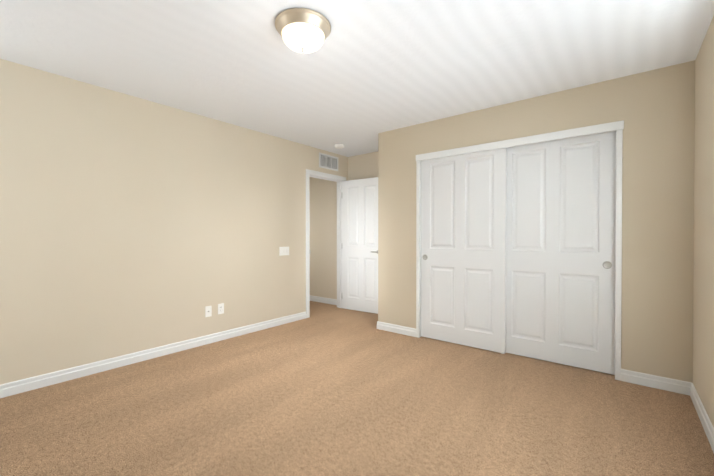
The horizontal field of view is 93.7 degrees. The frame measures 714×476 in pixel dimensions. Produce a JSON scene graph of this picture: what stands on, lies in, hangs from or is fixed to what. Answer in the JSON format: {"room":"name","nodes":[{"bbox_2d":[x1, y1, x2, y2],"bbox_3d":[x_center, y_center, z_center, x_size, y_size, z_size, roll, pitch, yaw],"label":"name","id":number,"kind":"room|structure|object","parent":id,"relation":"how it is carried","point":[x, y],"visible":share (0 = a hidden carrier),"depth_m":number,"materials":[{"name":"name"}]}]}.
{"room":"empty bedroom","nodes":[
{"label":"empty bedroom","id":0,"kind":"room"},
{"bbox_2d":[0,59,347,384],"bbox_3d":[-1.796,-0.078,3.518,0.120,2.460,5.140,0,1,39],"label":"wall","id":1,"kind":"structure","parent":0,"point":[129,224],"depth_m":3.06,"materials":[{"name":"beige paint"}]},
{"bbox_2d":[0,311,306,397],"bbox_3d":[-1.996,1.107,3.168,0.015,0.095,4.085,0,1,39],"label":"baseboard","id":2,"kind":"structure","parent":1,"relation":"attached to","point":[68,374],"depth_m":3.06,"materials":[{"name":"white paint"}]},
{"bbox_2d":[205,306,211,316],"bbox_3d":[-1.616,0.801,3.644,0.014,0.116,0.070,0,1,39],"label":"outlet plate","id":3,"kind":"object","parent":1,"relation":"attached to","point":[208,311],"visible":1,"depth_m":3.65,"materials":[{"name":"white plastic"}]},
{"bbox_2d":[218,303,223,313],"bbox_3d":[-1.528,0.795,3.760,0.008,0.116,0.070,0,1,39],"label":"electrical outlet plate","id":4,"kind":"object","parent":1,"relation":"attached to","point":[221,308],"visible":1,"depth_m":3.76,"materials":[{"name":"white plastic"}]},
{"bbox_2d":[279,247,288,255],"bbox_3d":[-0.965,0.174,4.457,0.011,0.116,0.162,0,1,39],"label":"switch plate","id":5,"kind":"object","parent":1,"relation":"attached to","point":[283,251],"visible":1,"depth_m":4.44,"materials":[{"name":"white plastic"}]},
{"bbox_2d":[306,169,345,317],"bbox_3d":[-0.504,0.078,5.138,0.154,2.119,0.870,0,1,39],"label":"door frame","id":6,"kind":"structure","parent":1,"relation":"attached to","point":[325,176],"depth_m":5.13,"materials":[{"name":"white paint"}]},
{"bbox_2d":[319,152,337,170],"bbox_3d":[-0.429,-1.159,5.118,0.012,0.215,0.420,0,1,39],"label":"air vent","id":7,"kind":"object","parent":1,"relation":"in","point":[326,161],"visible":1,"depth_m":5.12,"materials":[{"name":"white metal"}]},
{"bbox_2d":[310,151,377,298],"bbox_3d":[0.758,-0.090,4.845,5.660,2.460,0.120,0,1,39],"label":"wall","id":8,"kind":"structure","parent":0,"point":[323,237],"depth_m":5.79,"materials":[{"name":"beige paint"}]},
{"bbox_2d":[310,295,336,304],"bbox_3d":[-0.824,1.083,6.030,1.480,0.095,0.015,0,1,39],"label":"baseboard","id":9,"kind":"structure","parent":8,"relation":"attached to","point":[312,298],"depth_m":5.83,"materials":[{"name":"white paint"}]},
{"bbox_2d":[342,177,377,313],"bbox_3d":[0.074,0.111,5.153,0.745,2.030,0.139,0,1,35],"label":"bedroom door","id":10,"kind":"structure","parent":8,"relation":"in","point":[359,244],"depth_m":5.15,"materials":[{"name":"white paint"}]},
{"bbox_2d":[0,301,713,475],"bbox_3d":[-0.785,1.208,2.800,5.810,0.100,5.260,0,1,39],"label":"floor","id":11,"kind":"structure","parent":0,"point":[324,389],"depth_m":2.19,"materials":[{"name":"carpet"}]},
{"bbox_2d":[0,0,713,156],"bbox_3d":[-0.785,-1.352,2.778,5.810,0.100,5.260,0,1,39],"label":"ceiling","id":12,"kind":"structure","parent":0,"point":[361,77],"depth_m":2.35,"materials":[{"name":"white paint"}]},
{"bbox_2d":[275,8,330,53],"bbox_3d":[-0.328,-1.213,2.045,0.338,0.166,0.338,0,1,39],"label":"lamp","id":13,"kind":"object","parent":12,"relation":"attached to","point":[303,30],"visible":1,"depth_m":1.95,"materials":[{"name":"white glass"}]},
{"bbox_2d":[335,144,343,148],"bbox_3d":[-0.250,-1.299,4.757,0.136,0.040,0.136,0,1,39],"label":"smoke detector","id":14,"kind":"object","parent":12,"relation":"attached to","point":[339,146],"visible":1,"depth_m":4.71,"materials":[{"name":"white plastic"}]},
{"bbox_2d":[378,60,694,382],"bbox_3d":[1.601,-0.079,3.624,2.820,2.460,0.740,0,1,39],"label":"wall","id":15,"kind":"structure","parent":0,"point":[654,110],"depth_m":2.67,"materials":[{"name":"beige paint"}]},
{"bbox_2d":[377,321,415,336],"bbox_3d":[0.479,1.100,4.045,0.534,0.095,0.015,0,1,39],"label":"baseboard","id":16,"kind":"structure","parent":15,"relation":"attached to","point":[384,326],"depth_m":4.04,"materials":[{"name":"white paint"}]},
{"bbox_2d":[421,148,506,353],"bbox_3d":[1.107,0.112,3.591,0.925,2.055,0.039,0,1,39],"label":"closet door","id":17,"kind":"structure","parent":15,"relation":"in","point":[463,243],"depth_m":3.54,"materials":[{"name":"white paint"}]},
{"bbox_2d":[416,120,623,380],"bbox_3d":[1.452,0.101,3.335,1.878,2.105,0.141,0,1,39],"label":"trim","id":18,"kind":"structure","parent":15,"relation":"attached to","point":[617,127],"depth_m":2.92,"materials":[{"name":"white paint"}]},
{"bbox_2d":[506,131,615,374],"bbox_3d":[1.806,0.116,3.090,0.925,2.055,0.039,0,1,39],"label":"closet door","id":19,"kind":"structure","parent":15,"relation":"in","point":[560,247],"depth_m":3.03,"materials":[{"name":"white paint"}]},
{"bbox_2d":[621,369,687,394],"bbox_3d":[2.298,1.112,2.595,0.394,0.095,0.015,0,1,39],"label":"baseboard","id":20,"kind":"structure","parent":15,"relation":"attached to","point":[663,383],"depth_m":2.59,"materials":[{"name":"white paint"}]},
{"bbox_2d":[693,16,713,426],"bbox_3d":[1.428,-0.057,1.025,0.150,2.460,5.260,0,1,39],"label":"wall","id":21,"kind":"structure","parent":0,"point":[703,332],"depth_m":2.13,"materials":[{"name":"beige paint"}]},
{"bbox_2d":[688,382,713,452],"bbox_3d":[1.133,1.127,0.797,0.015,0.095,4.280,0,1,39],"label":"baseboard","id":22,"kind":"structure","parent":21,"relation":"attached to","point":[706,423],"depth_m":2.10,"materials":[{"name":"white paint"}]}
]}

